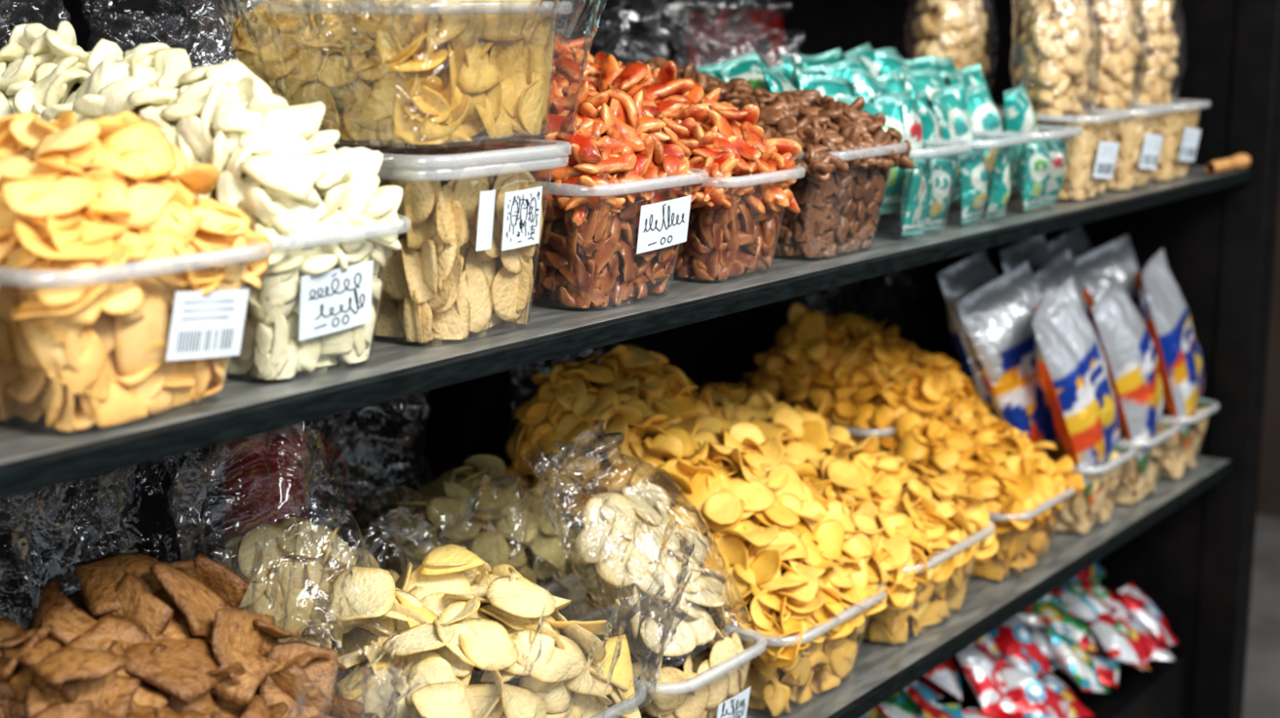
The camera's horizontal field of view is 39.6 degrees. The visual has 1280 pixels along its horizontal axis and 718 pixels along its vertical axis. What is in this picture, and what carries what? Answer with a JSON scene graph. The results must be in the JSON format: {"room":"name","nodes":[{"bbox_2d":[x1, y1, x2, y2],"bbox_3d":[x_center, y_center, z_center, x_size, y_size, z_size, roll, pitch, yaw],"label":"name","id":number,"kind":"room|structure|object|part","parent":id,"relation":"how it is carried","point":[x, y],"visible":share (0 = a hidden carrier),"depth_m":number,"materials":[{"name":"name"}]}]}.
{"room":"convenience store","nodes":[
{"label":"convenience store","id":0,"kind":"room"},
{"bbox_2d":[1241,514,1279,717],"bbox_3d":[1.202,1.402,1.281,7.200,0.050,11.000,8,14,35],"label":"floor","id":1,"kind":"structure","parent":0,"point":[1261,695],"depth_m":4.64,"materials":[{"name":"concrete"}]},
{"bbox_2d":[0,0,937,626],"bbox_3d":[-0.498,0.035,2.127,0.030,2.300,3.730,8,14,35],"label":"shelf back board","id":2,"kind":"object","parent":1,"relation":"on","point":[722,348],"visible":0.02,"depth_m":2.29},
{"bbox_2d":[0,0,71,45],"bbox_3d":[-0.636,-0.231,1.700,0.146,0.367,0.258,5,12,23],"label":"crumpled plastic bag","id":3,"kind":"object","parent":2,"relation":"on","point":[6,6],"visible":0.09,"depth_m":1.73,"materials":[{"name":"clear plastic"}]},
{"bbox_2d":[0,465,138,560],"bbox_3d":[-0.601,0.286,1.736,0.267,0.420,0.137,-7,13,-32],"label":"crumpled plastic bag","id":4,"kind":"object","parent":2,"relation":"on","point":[128,468],"visible":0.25,"depth_m":1.75,"materials":[{"name":"clear plastic"}]},
{"bbox_2d":[0,110,271,434],"bbox_3d":[-0.423,-0.073,1.300,0.270,0.215,0.221,8,14,35],"label":"tub","id":5,"kind":"object","parent":2,"relation":"on","point":[123,299],"visible":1,"depth_m":1.23,"materials":[{"name":"yellow food"}]},
{"bbox_2d":[79,0,259,61],"bbox_3d":[-0.489,-0.276,1.922,0.163,0.368,0.248,8,14,35],"label":"crumpled plastic bag","id":6,"kind":"object","parent":2,"relation":"on","point":[122,2],"visible":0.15,"depth_m":1.87,"materials":[{"name":"plastic"}]},
{"bbox_2d":[0,20,410,382],"bbox_3d":[-0.422,-0.144,1.502,0.473,0.276,0.205,8,14,35],"label":"tub","id":7,"kind":"object","parent":2,"relation":"on","point":[324,214],"visible":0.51,"depth_m":1.41,"materials":[{"name":"white food"}]},
{"bbox_2d":[226,216,387,379],"bbox_3d":[-0.306,-0.062,1.449,0.176,0.127,0.150,8,14,35],"label":"tub","id":8,"kind":"object","parent":7,"relation":"in","point":[313,306],"depth_m":1.39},
{"bbox_2d":[0,431,426,717],"bbox_3d":[-0.422,0.292,1.441,0.447,0.528,0.476,8,14,35],"label":"tub","id":9,"kind":"object","parent":2,"relation":"on","point":[142,635],"visible":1,"depth_m":1.42,"materials":[{"name":"brown food"}]},
{"bbox_2d":[179,0,280,96],"bbox_3d":[-0.377,-0.275,1.853,0.148,0.393,0.238,4,12,21],"label":"crumpled plastic bag","id":10,"kind":"object","parent":2,"relation":"on","point":[208,49],"visible":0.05,"depth_m":1.82,"materials":[{"name":"clear plastic"}]},
{"bbox_2d":[216,423,309,547],"bbox_3d":[-0.443,0.252,2.117,0.106,0.342,0.106,8,14,35],"label":"snack bag","id":11,"kind":"object","parent":2,"relation":"on","point":[243,467],"visible":0.42,"depth_m":2.05,"materials":[{"name":"plastic"}]},
{"bbox_2d":[158,419,399,643],"bbox_3d":[-0.385,0.242,1.870,0.304,0.459,0.358,8,14,35],"label":"tub","id":12,"kind":"object","parent":2,"relation":"on","point":[270,543],"visible":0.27,"depth_m":1.74,"materials":[{"name":"beige food"}]},
{"bbox_2d":[296,390,433,526],"bbox_3d":[-0.348,0.188,2.241,0.143,0.415,0.219,8,14,35],"label":"crumpled plastic bag","id":13,"kind":"object","parent":2,"relation":"on","point":[412,397],"visible":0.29,"depth_m":2.25,"materials":[{"name":"clear plastic"}]},
{"bbox_2d":[301,431,601,620],"bbox_3d":[-0.223,0.236,2.171,0.286,0.351,0.359,8,14,35],"label":"tub","id":14,"kind":"object","parent":2,"relation":"on","point":[473,506],"visible":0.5,"depth_m":2.12,"materials":[{"name":"clear plastic"}]},
{"bbox_2d":[536,578,579,620],"bbox_3d":[-0.193,0.326,2.181,0.172,0.165,0.232,8,14,35],"label":"tub","id":15,"kind":"object","parent":14,"relation":"in","point":[555,588],"depth_m":2.16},
{"bbox_2d":[542,566,596,617],"bbox_3d":[-0.193,0.336,2.182,0.200,0.153,0.260,8,14,35],"label":"tub","id":16,"kind":"object","parent":14,"relation":"in","point":[558,582],"depth_m":2.17,"materials":[{"name":"plastic"}]},
{"bbox_2d":[237,470,694,717],"bbox_3d":[-0.182,0.325,1.759,0.396,0.340,0.460,8,14,35],"label":"tub","id":17,"kind":"object","parent":2,"relation":"on","point":[481,641],"visible":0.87,"depth_m":1.71,"materials":[{"name":"beige food"}]},
{"bbox_2d":[545,685,625,717],"bbox_3d":[-0.185,0.405,1.776,0.246,0.169,0.314,8,14,35],"label":"tub","id":18,"kind":"object","parent":17,"relation":"in","point":[557,700],"depth_m":1.74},
{"bbox_2d":[589,675,645,717],"bbox_3d":[-0.184,0.417,1.779,0.275,0.151,0.342,8,14,35],"label":"tub","id":19,"kind":"object","parent":17,"relation":"in","point":[614,707],"depth_m":1.78,"materials":[{"name":"plastic"}]},
{"bbox_2d":[364,135,571,345],"bbox_3d":[-0.191,-0.110,1.603,0.209,0.168,0.210,8,14,35],"label":"tub","id":20,"kind":"object","parent":2,"relation":"on","point":[464,264],"visible":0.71,"depth_m":1.55,"materials":[{"name":"beige food"}]},
{"bbox_2d":[217,0,607,148],"bbox_3d":[-0.200,-0.315,1.589,0.407,0.233,0.388,8,14,35],"label":"tub","id":21,"kind":"object","parent":20,"relation":"on","point":[412,72],"visible":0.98,"depth_m":1.52,"materials":[{"name":"clear plastic"}]},
{"bbox_3d":[-0.191,-0.189,1.588,0.185,0.003,0.186,8,14,35],"label":"lid panel","id":22,"kind":"part","parent":20,"relation":"part of","materials":[{"name":"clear plastic"}]},
{"bbox_2d":[333,73,708,310],"bbox_3d":[-0.138,-0.207,1.828,0.401,0.271,0.215,8,14,35],"label":"tub","id":23,"kind":"object","parent":2,"relation":"on","point":[615,220],"visible":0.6,"depth_m":1.72,"materials":[{"name":"orange food"}]},
{"bbox_2d":[543,0,578,39],"bbox_3d":[-0.141,-0.347,2.362,0.153,0.335,0.239,8,14,35],"label":"crumpled plastic bag","id":24,"kind":"object","parent":2,"relation":"on","point":[563,2],"visible":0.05,"depth_m":2.40,"materials":[{"name":"clear plastic"}]},
{"bbox_2d":[506,342,617,457],"bbox_3d":[-0.105,0.113,2.551,0.119,0.442,0.240,8,14,35],"label":"crumpled plastic bag","id":25,"kind":"object","parent":2,"relation":"on","point":[516,396],"visible":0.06,"depth_m":2.50,"materials":[{"name":"clear plastic"}]},
{"bbox_2d":[590,0,670,62],"bbox_3d":[-0.010,-0.361,2.511,0.130,0.304,0.224,4,12,20],"label":"crumpled plastic bag","id":26,"kind":"object","parent":2,"relation":"on","point":[653,11],"visible":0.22,"depth_m":2.48,"materials":[{"name":"clear plastic"}]},
{"bbox_2d":[522,417,767,717],"bbox_3d":[0.000,0.261,1.981,0.252,0.378,0.221,7,13,30],"label":"tub","id":27,"kind":"object","parent":2,"relation":"on","point":[703,673],"visible":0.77,"depth_m":1.95,"materials":[{"name":"beige food"}]},
{"bbox_2d":[551,35,805,282],"bbox_3d":[-0.027,-0.232,1.988,0.409,0.258,0.202,8,14,35],"label":"tub","id":28,"kind":"object","parent":2,"relation":"on","point":[735,215],"visible":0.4,"depth_m":1.90,"materials":[{"name":"orange food"}]},
{"bbox_2d":[503,343,917,717],"bbox_3d":[0.062,0.191,2.295,0.520,0.393,0.344,8,14,35],"label":"tub","id":29,"kind":"object","parent":2,"relation":"on","point":[809,572],"visible":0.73,"depth_m":2.21,"materials":[{"name":"yellow food"}]},
{"bbox_2d":[723,595,867,715],"bbox_3d":[0.154,0.338,2.211,0.204,0.129,0.233,8,14,35],"label":"tub","id":30,"kind":"object","parent":29,"relation":"in","point":[776,676],"depth_m":2.11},
{"bbox_2d":[683,9,737,71],"bbox_3d":[0.107,-0.407,2.807,0.062,0.280,0.130,8,14,35],"label":"snack bag","id":31,"kind":"object","parent":2,"relation":"on","point":[709,36],"visible":0.21,"depth_m":2.78,"materials":[{"name":"plastic"}]},
{"bbox_2d":[658,0,792,70],"bbox_3d":[0.118,-0.407,2.698,0.148,0.320,0.247,8,14,35],"label":"crumpled plastic bag","id":32,"kind":"object","parent":2,"relation":"on","point":[704,2],"visible":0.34,"depth_m":2.68,"materials":[{"name":"clear plastic"}]},
{"bbox_2d":[703,16,805,66],"bbox_3d":[0.174,-0.355,2.563,0.147,0.271,0.238,8,14,35],"label":"crumpled plastic bag","id":33,"kind":"object","parent":2,"relation":"on","point":[763,42],"visible":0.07,"depth_m":2.55,"materials":[{"name":"plastic"}]},
{"bbox_2d":[736,9,785,67],"bbox_3d":[0.193,-0.429,2.914,0.127,0.280,0.064,-6,13,-30],"label":"snack bag","id":34,"kind":"object","parent":2,"relation":"on","point":[757,17],"visible":0.12,"depth_m":2.89,"materials":[{"name":"plastic"}]},
{"bbox_2d":[621,57,914,257],"bbox_3d":[0.113,-0.252,2.166,0.392,0.227,0.232,8,14,35],"label":"tub","id":35,"kind":"object","parent":2,"relation":"on","point":[846,156],"visible":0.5,"depth_m":2.06,"materials":[{"name":"brown food"}]},
{"bbox_2d":[831,141,906,257],"bbox_3d":[0.186,-0.194,2.129,0.215,0.128,0.217,8,14,35],"label":"tub","id":36,"kind":"object","parent":35,"relation":"in","point":[860,170],"depth_m":2.08,"materials":[{"name":"plastic"}]},
{"bbox_2d":[780,280,868,324],"bbox_3d":[0.324,-0.018,3.128,0.144,0.473,0.268,8,14,35],"label":"crumpled plastic bag","id":37,"kind":"object","parent":2,"relation":"on","point":[846,302],"visible":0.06,"depth_m":3.12,"materials":[{"name":"clear plastic"}]},
{"bbox_2d":[695,51,972,239],"bbox_3d":[0.258,-0.283,2.321,0.339,0.228,0.221,8,14,35],"label":"tub","id":38,"kind":"object","parent":2,"relation":"on","point":[921,193],"visible":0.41,"depth_m":2.27,"materials":[{"name":"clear plastic"}]},
{"bbox_2d":[875,139,972,239],"bbox_3d":[0.317,-0.219,2.282,0.185,0.117,0.160,8,14,35],"label":"tub","id":39,"kind":"object","parent":38,"relation":"in","point":[921,193],"depth_m":2.25,"materials":[{"name":"plastic"}]},
{"bbox_2d":[692,381,998,645],"bbox_3d":[0.216,0.192,2.509,0.518,0.306,0.314,8,14,35],"label":"tub","id":40,"kind":"object","parent":2,"relation":"on","point":[946,537],"visible":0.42,"depth_m":2.42,"materials":[{"name":"yellow food"}]},
{"bbox_2d":[857,518,978,644],"bbox_3d":[0.335,0.286,2.451,0.206,0.136,0.257,8,14,35],"label":"tub","id":41,"kind":"object","parent":40,"relation":"in","point":[949,547],"depth_m":2.37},
{"bbox_2d":[854,263,926,355],"bbox_3d":[0.468,-0.041,3.317,0.122,0.444,0.268,5,12,25],"label":"crumpled plastic bag","id":42,"kind":"object","parent":2,"relation":"on","point":[922,267],"visible":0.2,"depth_m":3.30,"materials":[{"name":"clear plastic"}]},
{"bbox_2d":[780,48,1031,226],"bbox_3d":[0.361,-0.311,2.461,0.339,0.228,0.231,8,14,35],"label":"tub","id":43,"kind":"object","parent":2,"relation":"on","point":[943,111],"visible":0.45,"depth_m":2.41,"materials":[{"name":"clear plastic"}]},
{"bbox_2d":[741,302,1084,581],"bbox_3d":[0.427,0.102,2.817,0.550,0.362,0.369,8,14,35],"label":"tub","id":44,"kind":"object","parent":2,"relation":"on","point":[860,376],"visible":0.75,"depth_m":2.73,"materials":[{"name":"yellow food"}]},
{"bbox_2d":[963,481,1061,580],"bbox_3d":[0.524,0.243,2.693,0.183,0.127,0.208,8,14,35],"label":"tub","id":45,"kind":"object","parent":44,"relation":"in","point":[1013,507],"depth_m":2.60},
{"bbox_2d":[903,0,1004,114],"bbox_3d":[0.481,-0.514,2.818,0.190,0.486,0.210,8,14,35],"label":"tub","id":46,"kind":"object","parent":2,"relation":"on","point":[956,29],"visible":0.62,"depth_m":2.79,"materials":[{"name":"clear plastic"}]},
{"bbox_2d":[843,42,1082,213],"bbox_3d":[0.464,-0.341,2.595,0.334,0.235,0.219,8,14,35],"label":"tub","id":47,"kind":"object","parent":2,"relation":"on","point":[1037,166],"visible":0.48,"depth_m":2.53,"materials":[{"name":"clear plastic"}]},
{"bbox_2d":[858,561,1185,717],"bbox_3d":[0.430,0.533,2.903,0.526,0.566,1.450,8,14,35],"label":"heap","id":48,"kind":"object","parent":2,"relation":"on","point":[1080,650],"visible":0.33,"depth_m":3.08,"materials":[{"name":"plastic"}]},
{"bbox_2d":[937,248,1136,535],"bbox_3d":[0.639,0.053,2.878,0.283,0.435,0.277,8,14,35],"label":"tub","id":49,"kind":"object","parent":2,"relation":"on","point":[1041,364],"visible":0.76,"depth_m":2.82,"materials":[{"name":"clear plastic"}]},
{"bbox_2d":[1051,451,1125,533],"bbox_3d":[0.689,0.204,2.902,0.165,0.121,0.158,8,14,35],"label":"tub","id":50,"kind":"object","parent":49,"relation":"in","point":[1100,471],"depth_m":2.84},
{"bbox_2d":[1057,442,1136,535],"bbox_3d":[0.690,0.207,2.903,0.195,0.123,0.190,8,14,35],"label":"tub","id":51,"kind":"object","parent":49,"relation":"in","point":[1100,472],"depth_m":2.84,"materials":[{"name":"plastic"}]},
{"bbox_2d":[998,0,1130,201],"bbox_3d":[0.638,-0.479,2.679,0.177,0.472,0.170,8,14,35],"label":"tub","id":52,"kind":"object","parent":2,"relation":"on","point":[1055,40],"visible":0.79,"depth_m":2.65,"materials":[{"name":"clear plastic"}]},
{"bbox_2d":[934,0,1237,717],"bbox_3d":[0.833,-0.230,3.459,0.610,2.300,0.030,8,14,35],"label":"panel","id":53,"kind":"object","parent":2,"relation":"attached to","point":[1162,562],"visible":0.25,"depth_m":3.35,"materials":[{"name":"black paint"}]},
{"bbox_2d":[999,234,1180,505],"bbox_3d":[0.758,0.021,3.048,0.304,0.431,0.288,8,14,35],"label":"tub","id":54,"kind":"object","parent":2,"relation":"on","point":[1127,346],"visible":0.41,"depth_m":2.96,"materials":[{"name":"clear plastic"}]},
{"bbox_2d":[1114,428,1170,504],"bbox_3d":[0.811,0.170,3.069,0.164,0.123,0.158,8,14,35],"label":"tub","id":55,"kind":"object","parent":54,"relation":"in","point":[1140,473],"depth_m":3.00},
{"bbox_2d":[1115,418,1180,505],"bbox_3d":[0.813,0.174,3.070,0.195,0.123,0.190,8,14,35],"label":"tub","id":56,"kind":"object","parent":54,"relation":"in","point":[1140,473],"depth_m":3.00,"materials":[{"name":"plastic"}]},
{"bbox_2d":[1063,0,1173,191],"bbox_3d":[0.750,-0.515,2.828,0.175,0.484,0.170,8,14,35],"label":"tub","id":57,"kind":"object","parent":2,"relation":"on","point":[1139,139],"visible":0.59,"depth_m":2.80,"materials":[{"name":"clear plastic"}]},
{"bbox_2d":[1046,224,1219,479],"bbox_3d":[0.889,-0.016,3.214,0.291,0.439,0.275,8,14,35],"label":"tub","id":58,"kind":"object","parent":2,"relation":"on","point":[1155,294],"visible":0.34,"depth_m":3.16,"materials":[{"name":"clear plastic"}]},
{"bbox_2d":[1120,404,1210,478],"bbox_3d":[0.934,0.139,3.235,0.164,0.120,0.156,8,14,35],"label":"tub","id":59,"kind":"object","parent":58,"relation":"in","point":[1182,446],"depth_m":3.17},
{"bbox_2d":[1161,398,1219,479],"bbox_3d":[0.934,0.141,3.235,0.195,0.123,0.185,8,14,35],"label":"tub","id":60,"kind":"object","parent":58,"relation":"in","point":[1193,420],"depth_m":3.17,"materials":[{"name":"plastic"}]},
{"bbox_2d":[1098,0,1210,182],"bbox_3d":[0.855,-0.538,2.976,0.181,0.472,0.165,8,14,35],"label":"tub","id":61,"kind":"object","parent":2,"relation":"on","point":[1180,138],"visible":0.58,"depth_m":2.95,"materials":[{"name":"clear plastic"}]},
{"bbox_2d":[1191,0,1279,717],"bbox_3d":[1.120,-0.194,3.274,0.075,2.300,0.080,8,14,35],"label":"frame post","id":62,"kind":"object","parent":1,"relation":"on","point":[1250,208],"depth_m":3.28,"materials":[{"name":"black metal"}]},
{"bbox_2d":[0,165,1254,498],"bbox_3d":[-0.227,-0.074,1.912,0.622,0.022,3.698,8,14,35],"label":"shelf board","id":63,"kind":"object","parent":62,"relation":"attached to","point":[31,460],"depth_m":1.57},
{"bbox_2d":[1204,152,1250,173],"bbox_3d":[1.036,-0.343,3.131,0.028,0.028,0.195,8,14,35],"label":"handle","id":64,"kind":"object","parent":63,"relation":"on","point":[1240,161],"visible":1,"depth_m":3.11,"materials":[{"name":"brown wood"}]},
{"bbox_2d":[576,454,1235,717],"bbox_3d":[-0.227,0.457,2.018,0.622,0.022,3.698,8,14,35],"label":"shelf board","id":65,"kind":"object","parent":62,"relation":"attached to","point":[879,672],"depth_m":2.53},
{"bbox_2d":[1256,182,1279,518],"bbox_3d":[2.575,-0.999,5.011,4.200,3.200,0.100,8,14,35],"label":"wall","id":66,"kind":"structure","parent":0,"point":[1268,486],"depth_m":5.61,"materials":[{"name":"brown paint"}]}
]}

